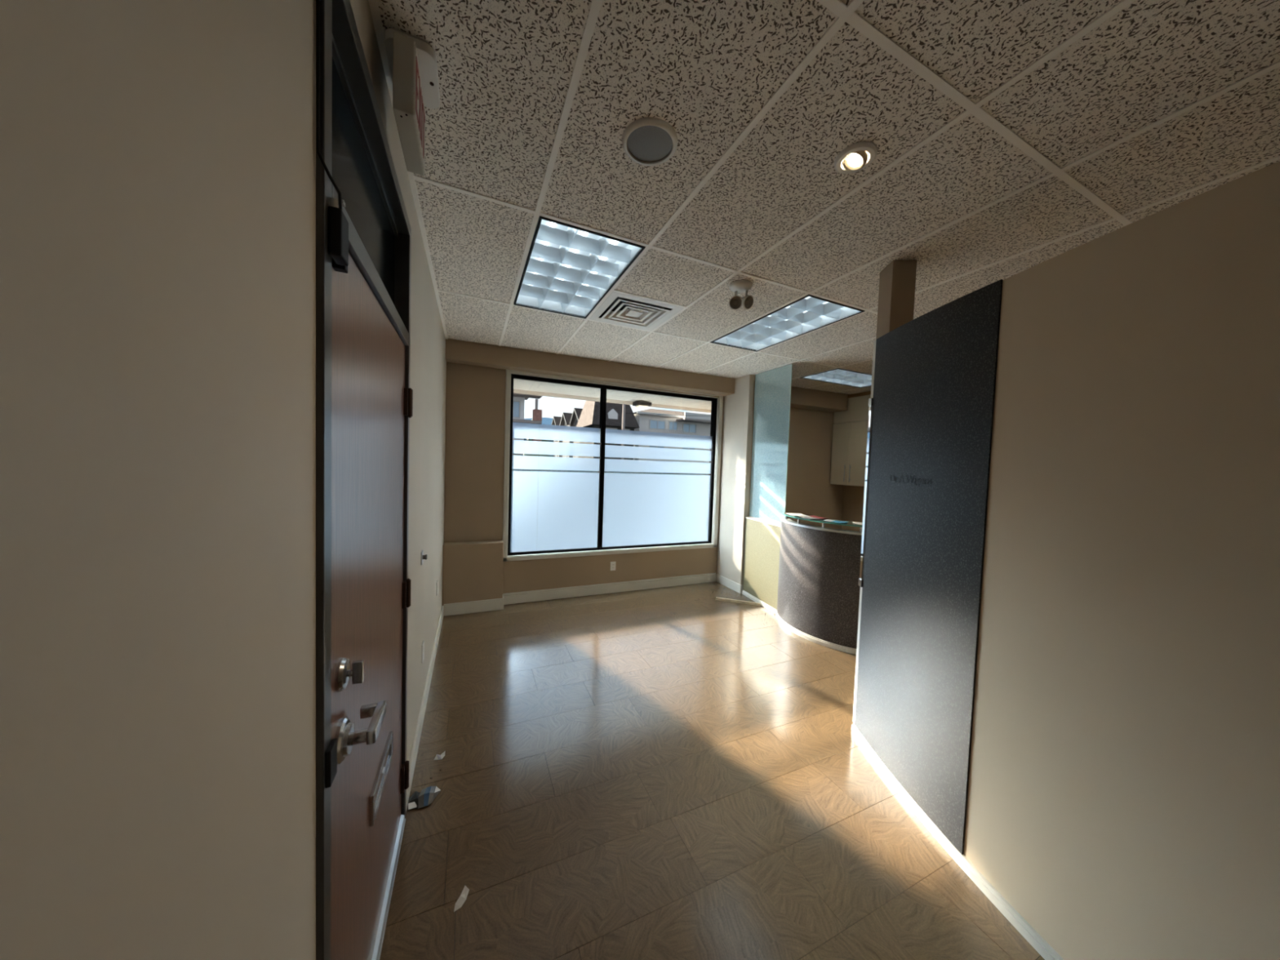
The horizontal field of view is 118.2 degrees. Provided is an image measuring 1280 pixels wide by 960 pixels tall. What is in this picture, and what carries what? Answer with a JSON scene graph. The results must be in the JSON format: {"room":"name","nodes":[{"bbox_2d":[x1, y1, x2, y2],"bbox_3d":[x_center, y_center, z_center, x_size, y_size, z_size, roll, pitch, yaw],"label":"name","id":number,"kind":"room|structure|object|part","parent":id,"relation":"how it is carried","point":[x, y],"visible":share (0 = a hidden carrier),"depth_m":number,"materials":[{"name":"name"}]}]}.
{"room":"office reception area","nodes":[
{"label":"office reception area","id":0,"kind":"room"},
{"bbox_2d":[0,0,446,959],"bbox_3d":[-0.921,-0.014,1.250,0.140,3.164,6.425,1,2,-24],"label":"wall","id":1,"kind":"structure","parent":0,"point":[157,157],"depth_m":0.38,"materials":[{"name":"beige paint"}]},
{"bbox_2d":[315,0,413,959],"bbox_3d":[-0.863,0.249,1.222,0.193,2.645,1.068,1,2,-24],"label":"door","id":2,"kind":"structure","parent":1,"relation":"in","point":[364,395],"depth_m":1.01,"materials":[{"name":"brown paint"}]},
{"bbox_2d":[315,0,348,273],"bbox_3d":[-0.593,-0.853,0.748,0.034,0.830,0.117,1,2,-24],"label":"door closer","id":3,"kind":"object","parent":2,"relation":"attached to","point":[338,224],"depth_m":0.74,"materials":[{"name":"black metal"}]},
{"bbox_3d":[-0.849,-0.816,1.173,0.008,0.413,0.985,1,2,-24],"label":"transom glass","id":4,"kind":"part","parent":2,"relation":"part of","materials":[{"name":"black"}]},
{"bbox_3d":[-0.674,0.603,0.950,0.055,0.032,0.125,1,2,-24],"label":"lever handle","id":5,"kind":"part","parent":2,"relation":"part of","materials":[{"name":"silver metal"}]},
{"bbox_2d":[368,0,448,339],"bbox_3d":[-0.744,-1.284,1.093,0.022,0.004,6.120,1,2,-24],"label":"trim","id":6,"kind":"structure","parent":1,"relation":"attached to","point":[374,6],"depth_m":1.63,"materials":[{"name":"white paint"}]},
{"bbox_2d":[422,640,424,663],"bbox_3d":[-1.365,1.082,2.411,0.008,0.114,0.072,1,2,-24],"label":"outlet","id":7,"kind":"object","parent":1,"relation":"attached to","point":[423,643],"visible":1,"depth_m":2.40,"materials":[{"name":"white plastic"}]},
{"bbox_2d":[421,550,426,564],"bbox_3d":[-1.297,0.466,2.304,0.029,0.076,0.068,1,2,-24],"label":"door stop","id":8,"kind":"object","parent":1,"relation":"attached to","point":[423,557],"visible":1,"depth_m":2.30,"materials":[{"name":"silver metal"}]},
{"bbox_3d":[-1.307,0.465,2.299,0.006,0.076,0.068,1,2,-24],"label":"plate","id":9,"kind":"part","parent":8,"relation":"part of","materials":[{"name":"silver metal"}]},
{"bbox_2d":[405,605,443,812],"bbox_3d":[-1.575,1.427,2.887,0.014,0.115,2.435,1,2,-24],"label":"baseboard","id":10,"kind":"structure","parent":1,"relation":"attached to","point":[413,756],"depth_m":2.34,"materials":[{"name":"beige paint"}]},
{"bbox_2d":[444,338,848,595],"bbox_3d":[0.707,-0.121,5.385,6.150,3.164,0.160,1,2,-24],"label":"wall","id":11,"kind":"structure","parent":0,"point":[475,395],"depth_m":4.46,"materials":[{"name":"brown paint"}]},
{"bbox_2d":[442,540,503,605],"bbox_3d":[-1.817,1.054,4.184,0.597,0.745,0.140,1,2,-24],"label":"wall panel","id":12,"kind":"object","parent":11,"relation":"attached to","point":[473,571],"depth_m":4.11,"materials":[{"name":"brown paint"}]},
{"bbox_2d":[443,595,503,616],"bbox_3d":[-1.809,1.364,4.189,0.597,0.125,0.140,1,2,-24],"label":"baseboard","id":13,"kind":"structure","parent":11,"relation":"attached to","point":[457,608],"depth_m":4.12,"materials":[{"name":"beige paint"}]},
{"bbox_2d":[444,338,735,395],"bbox_3d":[-0.372,-1.312,4.633,3.535,0.200,0.240,1,2,-24],"label":"bulkhead","id":14,"kind":"object","parent":11,"relation":"attached to","point":[460,352],"depth_m":4.44,"materials":[{"name":"brown paint"}]},
{"bbox_2d":[502,573,715,595],"bbox_3d":[-0.234,1.331,4.958,2.904,0.022,0.014,1,2,-24],"label":"cap","id":15,"kind":"object","parent":11,"relation":"attached to","point":[708,574],"visible":0.93,"depth_m":4.84,"materials":[{"name":"beige paint"}]},
{"bbox_2d":[503,574,716,604],"bbox_3d":[-0.227,1.399,4.964,2.924,0.100,0.014,1,2,-24],"label":"baseboard","id":16,"kind":"structure","parent":11,"relation":"attached to","point":[534,597],"depth_m":4.86,"materials":[{"name":"beige paint"}]},
{"bbox_2d":[513,378,711,413],"bbox_3d":[0.448,-1.304,5.835,10.000,0.275,0.965,1,2,-24],"label":"canopy","id":17,"kind":"object","parent":11,"relation":"attached to","point":[520,386],"visible":0.22,"depth_m":5.58,"materials":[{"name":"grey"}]},
{"bbox_2d":[632,400,651,408],"bbox_3d":[0.033,-1.178,5.969,0.250,0.105,0.180,1,2,-24],"label":"security light","id":18,"kind":"object","parent":17,"relation":"attached to","point":[640,403],"visible":1,"depth_m":5.91,"materials":[{"name":"black metal"}]},
{"bbox_2d":[635,404,648,408],"bbox_3d":[0.029,-1.141,5.975,0.170,0.030,0.130,1,2,-24],"label":"diffuser","id":19,"kind":"object","parent":18,"relation":"attached to","point":[644,406],"depth_m":5.93,"materials":[{"name":"white plastic"}]},
{"bbox_2d":[502,368,723,561],"bbox_3d":[-0.215,-0.159,4.949,2.915,2.212,0.130,1,2,-24],"label":"window","id":20,"kind":"structure","parent":11,"relation":"in","point":[579,514],"depth_m":4.86,"materials":[{"name":"white glass"}]},
{"bbox_3d":[-1.507,-0.141,4.324,0.048,2.140,0.015,1,2,-24],"label":"casing","id":21,"kind":"part","parent":20,"relation":"part of","materials":[{"name":"beige paint"}]},
{"bbox_3d":[-0.269,0.876,5.008,2.722,0.028,0.080,1,2,-24],"label":"frame rail","id":22,"kind":"part","parent":20,"relation":"part of","materials":[{"name":"black metal"}]},
{"bbox_3d":[-0.228,0.926,4.938,2.915,0.045,0.015,1,2,-24],"label":"casing","id":23,"kind":"part","parent":20,"relation":"part of","materials":[{"name":"beige paint"}]},
{"bbox_3d":[-0.202,-1.168,4.928,2.722,0.034,0.080,1,2,-24],"label":"frame rail","id":24,"kind":"part","parent":20,"relation":"part of","materials":[{"name":"black metal"}]},
{"bbox_3d":[-0.157,-1.224,4.854,2.915,0.072,0.015,1,2,-24],"label":"casing","id":25,"kind":"part","parent":20,"relation":"part of","materials":[{"name":"beige paint"}]},
{"bbox_3d":[1.116,-0.106,5.469,0.057,2.155,0.015,1,2,-24],"label":"casing","id":26,"kind":"part","parent":20,"relation":"part of","materials":[{"name":"beige paint"}]},
{"bbox_2d":[610,561,615,570],"bbox_3d":[-0.344,1.102,4.900,0.072,0.114,0.009,1,2,-24],"label":"outlet","id":27,"kind":"object","parent":11,"relation":"attached to","point":[612,563],"visible":1,"depth_m":4.90,"materials":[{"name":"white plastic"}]},
{"bbox_2d":[753,381,848,412],"bbox_3d":[2.280,-1.246,5.773,2.090,0.244,0.275,1,2,-24],"label":"bulkhead","id":28,"kind":"object","parent":11,"relation":"attached to","point":[802,398],"depth_m":5.84,"materials":[{"name":"brown paint"}]},
{"bbox_2d":[379,582,1044,959],"bbox_3d":[1.847,1.692,2.519,6.300,0.160,6.575,1,2,-24],"label":"floor","id":29,"kind":"structure","parent":0,"point":[680,772],"depth_m":1.84,"materials":[{"name":"beige tile"}]},
{"bbox_2d":[408,786,440,809],"bbox_3d":[-1.038,1.524,1.846,0.136,0.033,0.103,1,2,-24],"label":"wrapper","id":30,"kind":"object","parent":29,"relation":"on","point":[426,797],"visible":1,"depth_m":1.83,"materials":[{"name":"grey metal"}]},
{"bbox_2d":[434,751,444,759],"bbox_3d":[-1.106,1.523,2.114,0.053,0.013,0.042,1,2,-24],"label":"paper scrap","id":31,"kind":"object","parent":29,"relation":"on","point":[437,757],"visible":1,"depth_m":2.11,"materials":[{"name":"white paper"}]},
{"bbox_2d":[453,885,469,911],"bbox_3d":[-0.664,1.561,1.427,0.026,0.020,0.072,2,2,13],"label":"paper scrap","id":32,"kind":"object","parent":29,"relation":"on","point":[462,898],"visible":1,"depth_m":1.43,"materials":[{"name":"white paper"}]},
{"bbox_2d":[715,596,760,605],"bbox_3d":[1.207,1.492,4.723,0.534,0.026,0.055,3,2,17],"label":"board offcut","id":33,"kind":"object","parent":29,"relation":"on","point":[717,597],"visible":1,"depth_m":4.70,"materials":[{"name":"beige wood"}]},
{"bbox_2d":[742,516,781,613],"bbox_3d":[1.528,1.008,4.687,0.133,1.016,0.754,1,2,-17],"label":"wall","id":34,"kind":"structure","parent":29,"relation":"on","point":[762,537],"depth_m":4.65,"materials":[{"name":"paint"}]},
{"bbox_2d":[748,364,792,523],"bbox_3d":[1.590,-0.425,4.709,0.018,1.848,0.614,1,2,-24],"label":"glass screen","id":35,"kind":"object","parent":34,"relation":"on","point":[772,392],"visible":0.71,"depth_m":4.68,"materials":[{"name":"teal"}]},
{"bbox_2d":[775,512,862,654],"bbox_3d":[2.018,0.980,3.858,0.812,1.170,1.213,1,2,-24],"label":"reception desk","id":36,"kind":"object","parent":29,"relation":"on","point":[818,599],"visible":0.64,"depth_m":3.65,"materials":[{"name":"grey laminate"}]},
{"bbox_2d":[785,512,810,516],"bbox_3d":[1.679,0.370,4.083,0.170,0.006,0.220,2,2,-2],"label":"paper sheet","id":37,"kind":"object","parent":36,"relation":"on","point":[793,514],"visible":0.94,"depth_m":4.10,"materials":[{"name":"white paper"}]},
{"bbox_2d":[798,515,816,519],"bbox_3d":[1.712,0.377,3.846,0.140,0.014,0.200,1,2,-24],"label":"paper sheet","id":38,"kind":"object","parent":36,"relation":"on","point":[803,517],"visible":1,"depth_m":3.88,"materials":[{"name":"white paper"}]},
{"bbox_3d":[2.021,0.405,3.725,1.327,0.012,0.543,3,3,36],"label":"glass","id":39,"kind":"part","parent":36,"relation":"part of","materials":[{"name":"glass"}]},
{"bbox_2d":[822,519,848,522],"bbox_3d":[1.864,0.392,3.646,0.190,0.008,0.150,4,3,43],"label":"brochure","id":40,"kind":"object","parent":36,"relation":"on","point":[827,520],"visible":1,"depth_m":3.65,"materials":[{"name":"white paper"}]},
{"bbox_2d":[852,521,862,524],"bbox_3d":[2.082,0.404,3.533,0.200,0.008,0.170,3,2,20],"label":"brochure","id":41,"kind":"object","parent":36,"relation":"on","point":[855,522],"visible":0.39,"depth_m":3.55,"materials":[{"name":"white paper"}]},
{"bbox_2d":[851,160,1279,959],"bbox_3d":[1.777,0.243,0.780,0.459,2.864,3.344,1,2,-17],"label":"wall","id":42,"kind":"structure","parent":29,"relation":"on","point":[1068,662],"depth_m":1.23,"materials":[{"name":"beige paint"}]},
{"bbox_3d":[1.468,0.350,2.394,0.128,2.410,0.029,2,2,6],"label":"trim","id":43,"kind":"part","parent":42,"relation":"part of","materials":[{"name":"beige paint"}]},
{"bbox_3d":[1.510,-1.025,2.264,0.131,0.465,0.141,2,2,5],"label":"post","id":44,"kind":"part","parent":42,"relation":"part of","materials":[{"name":"brown paint"}]},
{"bbox_3d":[1.395,0.371,1.978,0.027,2.431,0.813,2,2,0],"label":"laminate panel","id":45,"kind":"part","parent":42,"relation":"part of","materials":[{"name":"black laminate"}]},
{"bbox_2d":[716,374,754,591],"bbox_3d":[1.299,0.053,5.267,0.075,2.864,0.545,1,2,-24],"label":"wall","id":46,"kind":"structure","parent":0,"point":[737,425],"depth_m":5.19,"materials":[{"name":"beige paint"}]},
{"bbox_2d":[715,573,742,593],"bbox_3d":[1.228,1.426,5.294,0.034,0.115,0.545,1,2,-24],"label":"baseboard","id":47,"kind":"structure","parent":46,"relation":"attached to","point":[736,587],"depth_m":5.25,"materials":[{"name":"beige paint"}]},
{"bbox_2d":[377,0,1279,394],"bbox_3d":[1.992,-1.396,2.364,6.250,0.300,6.475,1,2,-24],"label":"ceiling","id":48,"kind":"structure","parent":0,"point":[1011,137],"depth_m":1.41,"materials":[{"name":"white"}]},
{"bbox_2d":[383,27,439,175],"bbox_3d":[-0.712,-1.171,1.206,0.134,0.238,0.259,1,2,-24],"label":"exit sign","id":49,"kind":"object","parent":48,"relation":"hanging from","point":[412,61],"visible":1,"depth_m":1.13,"materials":[{"name":"beige plastic"}]},
{"bbox_3d":[-0.696,-1.157,1.214,0.002,0.196,0.247,1,2,-24],"label":"plate","id":50,"kind":"part","parent":49,"relation":"part of","materials":[{"name":"beige plastic"}]},
{"bbox_2d":[513,215,645,319],"bbox_3d":[-0.475,-1.397,2.560,0.592,0.134,1.194,1,2,-24],"label":"light","id":51,"kind":"object","parent":48,"relation":"attached to","point":[568,269],"visible":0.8,"depth_m":2.47,"materials":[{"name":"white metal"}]},
{"bbox_3d":[-0.734,-1.341,2.446,0.012,0.014,1.187,1,2,-24],"label":"frame","id":52,"kind":"part","parent":51,"relation":"part of","materials":[{"name":"black metal"}]},
{"bbox_3d":[-0.718,-1.366,3.097,0.554,0.014,0.012,1,2,-24],"label":"frame","id":53,"kind":"part","parent":51,"relation":"part of","materials":[{"name":"black metal"}]},
{"bbox_3d":[-0.634,-1.390,2.914,0.554,0.072,0.044,1,2,-24],"label":"louver blade","id":54,"kind":"part","parent":51,"relation":"part of","materials":[{"name":"silver metal"}]},
{"bbox_3d":[-0.560,-1.373,2.523,0.044,0.072,1.163,1,2,-24],"label":"louver blade","id":55,"kind":"part","parent":51,"relation":"part of","materials":[{"name":"silver metal"}]},
{"bbox_3d":[-0.555,-1.381,2.737,0.554,0.072,0.044,1,2,-24],"label":"louver blade","id":56,"kind":"part","parent":51,"relation":"part of","materials":[{"name":"silver metal"}]},
{"bbox_3d":[-0.475,-1.371,2.561,0.554,0.072,0.044,1,2,-24],"label":"louver blade","id":57,"kind":"part","parent":51,"relation":"part of","materials":[{"name":"silver metal"}]},
{"bbox_3d":[-0.396,-1.362,2.384,0.554,0.072,0.044,1,2,-24],"label":"louver blade","id":58,"kind":"part","parent":51,"relation":"part of","materials":[{"name":"silver metal"}]},
{"bbox_3d":[-0.317,-1.353,2.208,0.554,0.072,0.044,1,2,-24],"label":"louver blade","id":59,"kind":"part","parent":51,"relation":"part of","materials":[{"name":"silver metal"}]},
{"bbox_3d":[-0.391,-1.370,2.599,0.044,0.072,1.163,1,2,-24],"label":"louver blade","id":60,"kind":"part","parent":51,"relation":"part of","materials":[{"name":"silver metal"}]},
{"bbox_3d":[-0.236,-1.309,2.027,0.554,0.014,0.012,1,2,-24],"label":"frame","id":61,"kind":"part","parent":51,"relation":"part of","materials":[{"name":"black metal"}]},
{"bbox_3d":[-0.219,-1.333,2.678,0.012,0.014,1.187,1,2,-24],"label":"frame","id":62,"kind":"part","parent":51,"relation":"part of","materials":[{"name":"black metal"}]},
{"bbox_2d":[589,291,684,331],"bbox_3d":[-0.044,-1.388,3.088,0.593,0.115,0.593,1,2,-24],"label":"ceiling vent","id":63,"kind":"object","parent":48,"relation":"in","point":[618,308],"visible":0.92,"depth_m":3.09,"materials":[{"name":"white plastic"}]},
{"bbox_3d":[-0.046,-1.355,3.090,0.111,0.037,0.111,1,2,-24],"label":"plate","id":64,"kind":"part","parent":63,"relation":"part of","materials":[{"name":"white plastic"}]},
{"bbox_2d":[622,116,677,165],"bbox_3d":[0.037,-1.271,1.450,0.210,0.014,0.210,1,2,-24],"label":"ceiling speaker","id":65,"kind":"object","parent":48,"relation":"attached to","point":[646,141],"visible":1,"depth_m":1.43,"materials":[{"name":"white plastic"}]},
{"bbox_2d":[626,125,672,162],"bbox_3d":[0.037,-1.269,1.450,0.173,0.005,0.173,1,2,-24],"label":"grille","id":66,"kind":"object","parent":65,"relation":"attached to","point":[645,144],"depth_m":1.44,"materials":[{"name":"grey metal"}]},
{"bbox_2d":[728,280,753,310],"bbox_3d":[0.669,-1.222,2.558,0.150,0.155,0.150,3,3,35],"label":"emergency light","id":67,"kind":"object","parent":48,"relation":"attached to","point":[735,302],"visible":1,"depth_m":2.55,"materials":[{"name":"white plastic"}]},
{"bbox_2d":[710,294,864,351],"bbox_3d":[1.192,-1.372,3.311,0.592,0.134,1.194,1,2,-24],"label":"light","id":68,"kind":"object","parent":48,"relation":"attached to","point":[808,313],"visible":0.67,"depth_m":3.24,"materials":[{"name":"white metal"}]},
{"bbox_3d":[0.949,-1.341,3.849,0.554,0.014,0.012,1,2,-24],"label":"frame","id":69,"kind":"part","parent":68,"relation":"part of","materials":[{"name":"black metal"}]},
{"bbox_3d":[1.032,-1.365,3.666,0.554,0.072,0.044,1,2,-24],"label":"louver blade","id":70,"kind":"part","parent":68,"relation":"part of","materials":[{"name":"silver metal"}]},
{"bbox_3d":[0.933,-1.316,3.197,0.012,0.014,1.187,1,2,-24],"label":"frame","id":71,"kind":"part","parent":68,"relation":"part of","materials":[{"name":"black metal"}]},
{"bbox_3d":[1.112,-1.355,3.489,0.554,0.072,0.044,1,2,-24],"label":"louver blade","id":72,"kind":"part","parent":68,"relation":"part of","materials":[{"name":"silver metal"}]},
{"bbox_3d":[1.107,-1.347,3.275,0.058,0.072,1.164,1,2,-24],"label":"louver blade","id":73,"kind":"part","parent":68,"relation":"part of","materials":[{"name":"silver metal"}]},
{"bbox_3d":[1.191,-1.346,3.312,0.554,0.072,0.044,1,2,-24],"label":"louver blade","id":74,"kind":"part","parent":68,"relation":"part of","materials":[{"name":"silver metal"}]},
{"bbox_3d":[1.276,-1.345,3.350,0.058,0.072,1.164,1,2,-24],"label":"louver blade","id":75,"kind":"part","parent":68,"relation":"part of","materials":[{"name":"silver metal"}]},
{"bbox_3d":[1.271,-1.336,3.136,0.554,0.072,0.044,1,2,-24],"label":"louver blade","id":76,"kind":"part","parent":68,"relation":"part of","materials":[{"name":"silver metal"}]},
{"bbox_3d":[1.448,-1.308,3.430,0.012,0.014,1.187,1,2,-24],"label":"frame","id":77,"kind":"part","parent":68,"relation":"part of","materials":[{"name":"black metal"}]},
{"bbox_3d":[1.350,-1.327,2.959,0.554,0.072,0.044,1,2,-24],"label":"louver blade","id":78,"kind":"part","parent":68,"relation":"part of","materials":[{"name":"silver metal"}]},
{"bbox_3d":[1.431,-1.283,2.779,0.554,0.014,0.012,1,2,-24],"label":"frame","id":79,"kind":"part","parent":68,"relation":"part of","materials":[{"name":"black metal"}]},
{"bbox_2d":[800,368,871,387],"bbox_3d":[2.762,-1.387,5.021,1.194,0.134,0.592,1,2,-24],"label":"light","id":80,"kind":"object","parent":48,"relation":"attached to","point":[838,375],"visible":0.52,"depth_m":5.06,"materials":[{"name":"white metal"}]},
{"bbox_3d":[2.225,-1.335,4.782,0.012,0.014,0.554,1,2,-24],"label":"frame","id":81,"kind":"part","parent":80,"relation":"part of","materials":[{"name":"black metal"}]},
{"bbox_3d":[2.408,-1.366,4.863,0.044,0.072,0.554,1,2,-24],"label":"louver blade","id":82,"kind":"part","parent":80,"relation":"part of","materials":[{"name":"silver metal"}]},
{"bbox_3d":[2.644,-1.341,5.281,1.187,0.014,0.012,1,2,-24],"label":"frame","id":83,"kind":"part","parent":80,"relation":"part of","materials":[{"name":"black metal"}]},
{"bbox_3d":[2.585,-1.363,4.943,0.044,0.072,0.554,1,2,-24],"label":"louver blade","id":84,"kind":"part","parent":80,"relation":"part of","materials":[{"name":"silver metal"}]},
{"bbox_3d":[2.724,-1.365,5.106,1.164,0.072,0.058,1,2,-24],"label":"louver blade","id":85,"kind":"part","parent":80,"relation":"part of","materials":[{"name":"silver metal"}]},
{"bbox_3d":[2.799,-1.356,4.938,1.163,0.072,0.044,1,2,-24],"label":"louver blade","id":86,"kind":"part","parent":80,"relation":"part of","materials":[{"name":"silver metal"}]},
{"bbox_3d":[2.761,-1.361,5.022,0.044,0.072,0.554,1,2,-24],"label":"louver blade","id":87,"kind":"part","parent":80,"relation":"part of","materials":[{"name":"silver metal"}]},
{"bbox_3d":[2.876,-1.313,4.766,1.187,0.014,0.012,1,2,-24],"label":"frame","id":88,"kind":"part","parent":80,"relation":"part of","materials":[{"name":"black metal"}]},
{"bbox_3d":[2.938,-1.358,5.102,0.044,0.072,0.554,1,2,-24],"label":"louver blade","id":89,"kind":"part","parent":80,"relation":"part of","materials":[{"name":"silver metal"}]},
{"bbox_3d":[3.115,-1.355,5.182,0.044,0.072,0.554,1,2,-24],"label":"louver blade","id":90,"kind":"part","parent":80,"relation":"part of","materials":[{"name":"silver metal"}]},
{"bbox_2d":[834,141,877,173],"bbox_3d":[0.836,-1.247,1.488,0.148,0.053,0.148,1,2,-24],"label":"recessed light","id":91,"kind":"object","parent":48,"relation":"in","point":[859,159],"visible":1,"depth_m":1.47,"materials":[{"name":"white plastic"}]},
{"bbox_2d":[841,394,864,531],"bbox_3d":[4.772,0.080,3.653,0.120,3.164,6.275,1,2,-24],"label":"wall","id":92,"kind":"structure","parent":0,"point":[853,495],"depth_m":6.34,"materials":[{"name":"brown paint"}]},
{"bbox_2d":[830,420,868,486],"bbox_3d":[3.439,-0.411,6.093,0.383,0.993,0.655,1,2,-24],"label":"upper cabinet","id":93,"kind":"object","parent":92,"relation":"attached to","point":[849,446],"visible":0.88,"depth_m":6.03,"materials":[{"name":"beige wood"}]},
{"bbox_3d":[3.238,-0.418,6.184,0.019,0.988,0.318,1,2,-24],"label":"cabinet door","id":94,"kind":"part","parent":93,"relation":"part of","materials":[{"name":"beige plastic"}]},
{"bbox_3d":[3.368,-0.403,5.886,0.019,0.988,0.324,1,2,-24],"label":"cabinet door","id":95,"kind":"part","parent":93,"relation":"part of","materials":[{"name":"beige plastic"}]},
{"bbox_2d":[833,391,871,423],"bbox_3d":[3.673,-1.101,5.613,0.359,0.426,1.655,1,2,-24],"label":"bulkhead","id":96,"kind":"object","parent":92,"relation":"attached to","point":[858,406],"visible":0.25,"depth_m":5.95,"materials":[{"name":"beige paint"}]},
{"label":"outside","id":97,"kind":"structure","parent":0,"visible":0},
{"bbox_2d":[511,468,708,548],"bbox_3d":[-25.624,-4.683,133.167,180.000,2.220,255.225,1,2,-24],"label":"ground","id":98,"kind":"structure","parent":97,"point":[513,469],"depth_m":18.45,"materials":[{"name":"grey"}]},
{"bbox_2d":[511,393,542,455],"bbox_3d":[-21.242,-5.231,38.600,20.350,9.650,11.850,1,2,-24],"label":"apartment building","id":99,"kind":"structure","parent":98,"relation":"on","point":[519,399],"depth_m":37.77,"materials":[{"name":"white"}]},
{"bbox_2d":[523,419,539,456],"bbox_3d":[-19.728,-6.428,69.664,3.328,9.726,3.630,1,2,-24],"label":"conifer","id":100,"kind":"object","parent":98,"relation":"on","point":[531,455],"visible":0.06,"depth_m":68.76,"materials":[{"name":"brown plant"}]},
{"bbox_2d":[551,416,562,457],"bbox_3d":[-11.866,-5.602,62.242,4.560,9.170,4.920,1,2,-24],"label":"townhouse","id":101,"kind":"structure","parent":98,"relation":"on","point":[556,420],"depth_m":60.83,"materials":[{"name":"grey"}]},
{"bbox_2d":[559,412,573,457],"bbox_3d":[-9.357,-5.325,57.234,4.560,9.170,4.920,1,2,-24],"label":"townhouse","id":102,"kind":"structure","parent":98,"relation":"on","point":[566,417],"depth_m":55.74,"materials":[{"name":"grey"}]},
{"bbox_2d":[569,407,582,457],"bbox_3d":[-6.847,-5.048,52.227,4.560,9.170,4.920,1,2,-24],"label":"townhouse","id":103,"kind":"structure","parent":98,"relation":"on","point":[576,413],"depth_m":51.88,"materials":[{"name":"grey"}]},
{"bbox_2d":[576,400,639,459],"bbox_3d":[-3.741,-4.325,41.660,5.100,8.750,6.700,1,2,-24],"label":"house","id":104,"kind":"structure","parent":98,"relation":"on","point":[589,417],"depth_m":39.31,"materials":[{"name":"grey paint"}]},
{"bbox_2d":[621,404,711,459],"bbox_3d":[4.906,-3.465,34.374,0.217,8.167,19.118,4,3,40],"label":"utility pole","id":105,"kind":"object","parent":98,"relation":"on","point":[624,405],"visible":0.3,"depth_m":27.09,"materials":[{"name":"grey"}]},
{"bbox_2d":[633,408,711,462],"bbox_3d":[5.884,-5.096,56.761,21.400,9.750,14.250,1,2,-24],"label":"apartment building","id":106,"kind":"structure","parent":98,"relation":"on","point":[682,423],"depth_m":50.23,"materials":[{"name":"beige paint"}]},
{"bbox_3d":[4.419,-6.172,49.458,3.240,0.570,0.050,1,2,-24],"label":"balcony rail","id":107,"kind":"part","parent":106,"relation":"part of","materials":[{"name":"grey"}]},
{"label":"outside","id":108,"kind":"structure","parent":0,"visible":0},
{"bbox_2d":[524,417,552,424],"bbox_3d":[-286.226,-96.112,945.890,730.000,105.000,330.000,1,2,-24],"label":"hill","id":109,"kind":"structure","parent":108,"point":[545,420],"depth_m":875.35,"materials":[{"name":"blue"}]},
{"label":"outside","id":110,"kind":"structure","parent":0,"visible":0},
{"bbox_2d":[524,438,553,457],"bbox_3d":[-38.416,-12.953,162.769,180.000,16.000,50.000,1,2,-24],"label":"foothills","id":111,"kind":"structure","parent":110,"point":[525,439],"depth_m":149.75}
]}

